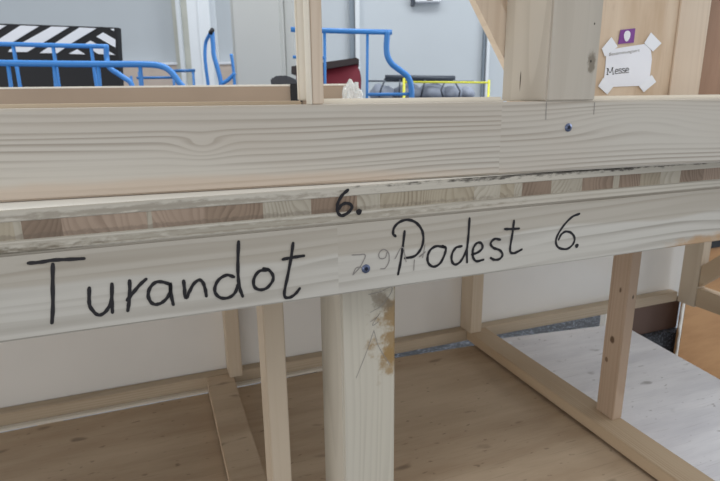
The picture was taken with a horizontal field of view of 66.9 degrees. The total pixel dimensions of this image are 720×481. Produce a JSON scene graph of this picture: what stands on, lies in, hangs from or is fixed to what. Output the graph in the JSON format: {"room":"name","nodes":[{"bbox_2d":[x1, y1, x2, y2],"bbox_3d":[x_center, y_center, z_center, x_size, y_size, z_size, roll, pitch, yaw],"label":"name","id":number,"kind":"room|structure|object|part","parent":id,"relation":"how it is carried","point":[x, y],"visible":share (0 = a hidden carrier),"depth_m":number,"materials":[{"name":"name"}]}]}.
{"room":"backstage room","nodes":[
{"label":"backstage room","id":0,"kind":"room"},
{"bbox_2d":[186,0,219,84],"bbox_3d":[-1.494,-2.303,5.094,0.207,4.200,0.248,-1,15,0],"label":"trim","id":1,"kind":"structure","parent":0,"point":[201,14],"depth_m":5.10,"materials":[{"name":"white metal"}]},
{"bbox_2d":[0,0,506,101],"bbox_3d":[-0.027,-2.537,5.925,18.000,4.200,0.150,-1,15,0],"label":"wall","id":2,"kind":"structure","parent":0,"point":[444,38],"depth_m":5.91,"materials":[{"name":"white paint"}]},
{"bbox_2d":[123,65,232,85],"bbox_3d":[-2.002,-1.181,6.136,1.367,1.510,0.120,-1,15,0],"label":"baseboard","id":3,"kind":"structure","parent":2,"relation":"attached to","point":[226,70],"depth_m":5.91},
{"bbox_2d":[171,0,192,84],"bbox_3d":[-1.883,-2.479,5.780,0.193,4.200,0.150,-1,15,0],"label":"trim","id":4,"kind":"structure","parent":2,"relation":"attached to","point":[182,2],"depth_m":5.79,"materials":[{"name":"white paint"}]},
{"bbox_2d":[160,62,230,64],"bbox_3d":[-2.003,-1.921,5.931,1.363,0.028,0.140,-1,15,0],"label":"trim","id":5,"kind":"structure","parent":2,"relation":"attached to","point":[166,63],"depth_m":5.87,"materials":[{"name":"white paint"}]},
{"bbox_2d":[349,0,354,57],"bbox_3d":[-0.087,-2.509,5.824,0.054,4.200,0.060,-1,15,0],"label":"trim","id":6,"kind":"structure","parent":2,"relation":"attached to","point":[351,2],"depth_m":5.85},
{"bbox_2d":[355,0,359,69],"bbox_3d":[-0.030,-2.505,5.804,0.049,4.200,0.100,-1,15,0],"label":"trim","id":7,"kind":"structure","parent":2,"relation":"attached to","point":[357,9],"depth_m":5.82,"materials":[{"name":"white metal"}]},
{"bbox_2d":[411,0,440,5],"bbox_3d":[0.699,-2.592,5.776,0.313,0.190,0.113,-1,15,0],"label":"wall box","id":8,"kind":"object","parent":2,"relation":"attached to","point":[413,2],"visible":1,"depth_m":5.75,"materials":[{"name":"white paint"}]},
{"bbox_2d":[480,30,485,96],"bbox_3d":[1.344,-2.524,5.824,0.024,4.200,0.060,-1,15,0],"label":"trim","id":9,"kind":"structure","parent":2,"relation":"attached to","point":[484,34],"depth_m":5.95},
{"bbox_2d":[483,36,489,96],"bbox_3d":[1.380,-2.519,5.804,0.032,4.200,0.100,-1,15,0],"label":"trim","id":10,"kind":"structure","parent":2,"relation":"attached to","point":[487,49],"depth_m":5.93,"materials":[{"name":"white metal"}]},
{"bbox_2d":[230,0,295,84],"bbox_3d":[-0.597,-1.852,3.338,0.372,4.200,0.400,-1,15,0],"label":"door","id":11,"kind":"structure","parent":0,"point":[264,43],"depth_m":3.31,"materials":[{"name":"grey metal"}]},
{"bbox_2d":[0,302,680,432],"bbox_3d":[0.012,1.104,0.522,18.000,0.100,12.450,-1,15,0],"label":"floor","id":12,"kind":"structure","parent":0,"point":[680,302],"depth_m":2.14,"materials":[{"name":"wood"}]},
{"bbox_2d":[0,24,123,86],"bbox_3d":[-1.725,-0.387,3.019,0.958,1.552,0.054,-1,15,0],"label":"board","id":13,"kind":"object","parent":12,"relation":"on","point":[30,76],"visible":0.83,"depth_m":2.84,"materials":[{"name":"black paint"}]},
{"bbox_2d":[0,42,184,86],"bbox_3d":[-1.192,-0.143,2.363,1.160,1.401,0.390,-1,15,0],"label":"trolley","id":14,"kind":"object","parent":12,"relation":"on","point":[95,65],"visible":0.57,"depth_m":2.10,"materials":[{"name":"blue metal"}]},
{"bbox_3d":[-1.425,-0.830,2.311,0.710,0.040,0.019,-1,15,0],"label":"rail","id":15,"kind":"part","parent":14,"relation":"part of","materials":[{"name":"blue metal"}]},
{"bbox_3d":[-1.109,-0.145,2.233,0.994,1.151,0.024,-1,15,0],"label":"rail","id":16,"kind":"part","parent":14,"relation":"part of","materials":[{"name":"blue metal"}]},
{"bbox_3d":[-1.025,-0.230,2.429,0.151,1.214,0.057,6,16,24],"label":"post","id":17,"kind":"part","parent":14,"relation":"part of","materials":[{"name":"blue metal"}]},
{"bbox_2d":[130,69,194,85],"bbox_3d":[-1.387,-0.575,4.110,0.473,1.355,0.390,-1,15,0],"label":"trolley","id":18,"kind":"object","parent":12,"relation":"on","point":[175,70],"visible":0.04,"depth_m":3.82,"materials":[{"name":"blue metal"}]},
{"bbox_3d":[-1.445,-1.144,3.831,0.246,0.019,0.018,-1,15,0],"label":"rail","id":19,"kind":"part","parent":18,"relation":"part of","materials":[{"name":"blue metal"}]},
{"bbox_3d":[-1.241,-1.190,3.820,0.168,0.022,0.020,-1,15,0],"label":"rail","id":20,"kind":"part","parent":18,"relation":"part of","materials":[{"name":"blue metal"}]},
{"bbox_2d":[0,84,346,425],"bbox_3d":[-0.501,0.194,1.480,0.959,1.183,0.092,-1,15,0],"label":"wooden board","id":21,"kind":"object","parent":12,"relation":"on","point":[271,92],"visible":0.09,"depth_m":1.30,"materials":[{"name":"beige wood"}]},
{"bbox_2d":[342,79,362,97],"bbox_3d":[-0.019,-0.338,1.281,0.052,0.080,0.034,-1,15,0],"label":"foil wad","id":22,"kind":"object","parent":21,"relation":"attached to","point":[351,90],"visible":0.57,"depth_m":1.27,"materials":[{"name":"white"}]},
{"bbox_2d":[175,0,186,84],"bbox_3d":[-1.899,-2.453,5.683,0.042,4.200,0.050,-1,15,0],"label":"trim","id":23,"kind":"structure","parent":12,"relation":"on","point":[177,2],"depth_m":5.75,"materials":[{"name":"white metal"}]},
{"bbox_2d":[203,28,235,84],"bbox_3d":[-0.736,-0.350,2.941,0.280,1.500,0.370,-1,15,0],"label":"hand truck","id":24,"kind":"object","parent":12,"relation":"on","point":[211,34],"visible":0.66,"depth_m":2.81,"materials":[{"name":"blue metal"}]},
{"bbox_3d":[-0.684,-0.840,2.828,0.088,0.070,0.019,-1,15,0],"label":"arm","id":25,"kind":"part","parent":24,"relation":"part of","materials":[{"name":"blue metal"}]},
{"bbox_3d":[-0.652,-0.371,2.951,0.024,1.214,0.016,-1,15,0],"label":"arm","id":26,"kind":"part","parent":24,"relation":"part of","materials":[{"name":"blue metal"}]},
{"bbox_2d":[271,75,313,377],"bbox_3d":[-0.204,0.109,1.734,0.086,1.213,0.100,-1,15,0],"label":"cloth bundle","id":27,"kind":"object","parent":12,"relation":"on","point":[284,79],"visible":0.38,"depth_m":1.54,"materials":[{"name":"fabric"}]},
{"bbox_2d":[291,58,360,89],"bbox_3d":[-0.152,-0.246,2.856,0.329,1.330,0.310,-1,15,0],"label":"upholstered seat","id":28,"kind":"object","parent":12,"relation":"on","point":[338,71],"visible":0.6,"depth_m":2.58,"materials":[{"name":"red fabric"}]},
{"bbox_2d":[0,345,657,480],"bbox_3d":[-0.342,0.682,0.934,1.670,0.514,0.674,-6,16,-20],"label":"plywood board","id":29,"kind":"object","parent":12,"relation":"on","point":[460,414],"visible":0.72,"depth_m":1.06,"materials":[{"name":"beige wood"}]},
{"bbox_2d":[0,162,719,480],"bbox_3d":[0.138,0.103,1.020,2.220,0.552,0.704,-6,16,-20],"label":"stage platform","id":30,"kind":"object","parent":29,"relation":"on","point":[108,303],"visible":0.87,"depth_m":0.65,"materials":[{"name":"brown wood"}]},
{"bbox_3d":[-0.199,0.394,0.938,0.058,0.024,0.662,-6,16,-20],"label":"cross rail","id":31,"kind":"part","parent":30,"relation":"part of","materials":[{"name":"brown wood"}]},
{"bbox_3d":[0.004,0.281,1.373,2.139,0.031,0.028,-6,16,-20],"label":"rail","id":32,"kind":"part","parent":30,"relation":"part of","materials":[{"name":"beige wood"}]},
{"bbox_3d":[0.023,0.039,1.340,2.200,0.515,0.008,-6,16,-20],"label":"panel","id":33,"kind":"part","parent":30,"relation":"part of","materials":[{"name":"beige wood"}]},
{"bbox_3d":[-0.003,0.211,0.685,0.066,0.516,0.081,-6,16,-20],"label":"post","id":34,"kind":"part","parent":30,"relation":"part of","materials":[{"name":"brown wood"}]},
{"bbox_2d":[0,0,719,201],"bbox_3d":[0.041,-0.330,0.631,1.820,0.484,0.254,-5,15,-16],"label":"wooden frame","id":35,"kind":"object","parent":30,"relation":"on","point":[555,115],"visible":1,"depth_m":0.57,"materials":[{"name":"brown wood"}]},
{"bbox_3d":[0.037,-0.103,0.569,1.740,0.077,0.028,-5,15,-16],"label":"rail","id":36,"kind":"part","parent":35,"relation":"part of","materials":[{"name":"brown wood"}]},
{"bbox_3d":[0.217,-0.361,0.593,0.064,0.406,0.091,-5,15,-16],"label":"post","id":37,"kind":"part","parent":35,"relation":"part of","materials":[{"name":"brown wood"}]},
{"bbox_3d":[0.362,-0.379,0.807,0.300,0.484,0.012,-5,15,-16],"label":"panel","id":38,"kind":"part","parent":35,"relation":"part of","materials":[{"name":"brown wood"}]},
{"bbox_2d":[598,28,660,93],"bbox_3d":[0.418,-0.277,0.843,0.111,0.097,0.001,-5,15,-16],"label":"paper sign","id":39,"kind":"object","parent":35,"relation":"attached to","point":[630,65],"visible":1,"depth_m":0.84,"materials":[{"name":"white paper"}]},
{"bbox_3d":[0.685,-0.418,0.942,0.400,0.484,0.012,-5,15,-16],"label":"panel","id":40,"kind":"part","parent":35,"relation":"part of","materials":[{"name":"beige wood"}]},
{"bbox_3d":[0.255,-0.014,0.668,2.180,0.076,0.030,-6,16,-20],"label":"rail","id":41,"kind":"part","parent":30,"relation":"part of","materials":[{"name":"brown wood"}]},
{"bbox_3d":[0.430,0.327,1.171,0.058,0.024,0.662,-6,16,-20],"label":"cross rail","id":42,"kind":"part","parent":30,"relation":"part of","materials":[{"name":"beige wood"}]},
{"bbox_3d":[1.032,-0.052,1.647,0.034,0.516,0.060,-6,16,-20],"label":"corner post","id":43,"kind":"part","parent":30,"relation":"part of","materials":[{"name":"beige wood"}]},
{"bbox_3d":[1.139,0.233,1.440,0.034,0.057,0.523,-6,16,-20],"label":"rail","id":44,"kind":"part","parent":30,"relation":"part of","materials":[{"name":"beige wood"}]},
{"bbox_2d":[291,27,413,97],"bbox_3d":[-0.031,-0.175,2.420,0.495,1.411,0.470,-1,15,0],"label":"trolley","id":45,"kind":"object","parent":12,"relation":"on","point":[385,32],"visible":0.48,"depth_m":2.08,"materials":[{"name":"blue metal"}]},
{"bbox_3d":[-0.070,-0.794,2.066,0.383,0.033,0.019,-1,15,0],"label":"rail","id":46,"kind":"part","parent":45,"relation":"part of","materials":[{"name":"blue metal"}]},
{"bbox_3d":[0.111,-0.570,2.125,0.175,0.012,0.012,-1,15,0],"label":"rail","id":47,"kind":"part","parent":45,"relation":"part of","materials":[{"name":"blue metal"}]},
{"bbox_3d":[0.156,-0.199,2.223,0.121,1.234,0.023,-1,15,0],"label":"post","id":48,"kind":"part","parent":45,"relation":"part of","materials":[{"name":"blue metal"}]},
{"bbox_2d":[369,75,474,97],"bbox_3d":[0.475,-0.644,4.381,0.846,1.314,0.400,-1,15,0],"label":"bundle","id":49,"kind":"object","parent":12,"relation":"on","point":[434,89],"visible":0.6,"depth_m":4.17,"materials":[{"name":"grey fabric"}]},
{"bbox_2d":[403,78,489,97],"bbox_3d":[0.619,-0.528,3.998,0.623,1.280,0.018,-1,15,0],"label":"frame","id":50,"kind":"object","parent":12,"relation":"on","point":[404,81],"visible":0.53,"depth_m":3.84,"materials":[{"name":"metal"}]},
{"bbox_2d":[314,315,676,372],"bbox_3d":[0.514,0.484,2.083,1.300,0.295,0.500,-6,16,-20],"label":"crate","id":51,"kind":"object","parent":12,"relation":"on","point":[665,338],"visible":0.02,"depth_m":2.03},
{"bbox_2d":[600,296,679,334],"bbox_3d":[1.027,0.229,1.984,0.360,0.240,0.024,-6,16,-20],"label":"board","id":52,"kind":"object","parent":51,"relation":"on","point":[657,317],"visible":0.13,"depth_m":2.01,"materials":[{"name":"brown wood"}]},
{"bbox_2d":[502,325,719,480],"bbox_3d":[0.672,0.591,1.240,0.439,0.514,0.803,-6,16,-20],"label":"plywood board","id":53,"kind":"object","parent":12,"relation":"on","point":[671,400],"visible":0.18,"depth_m":1.23,"materials":[{"name":"white wood"}]},
{"bbox_2d":[673,240,719,378],"bbox_3d":[1.445,0.282,2.097,0.613,0.660,0.041,-6,16,-20],"label":"board","id":54,"kind":"object","parent":12,"relation":"on","point":[697,342],"visible":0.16,"depth_m":2.03,"materials":[{"name":"brown wood"}]}
]}

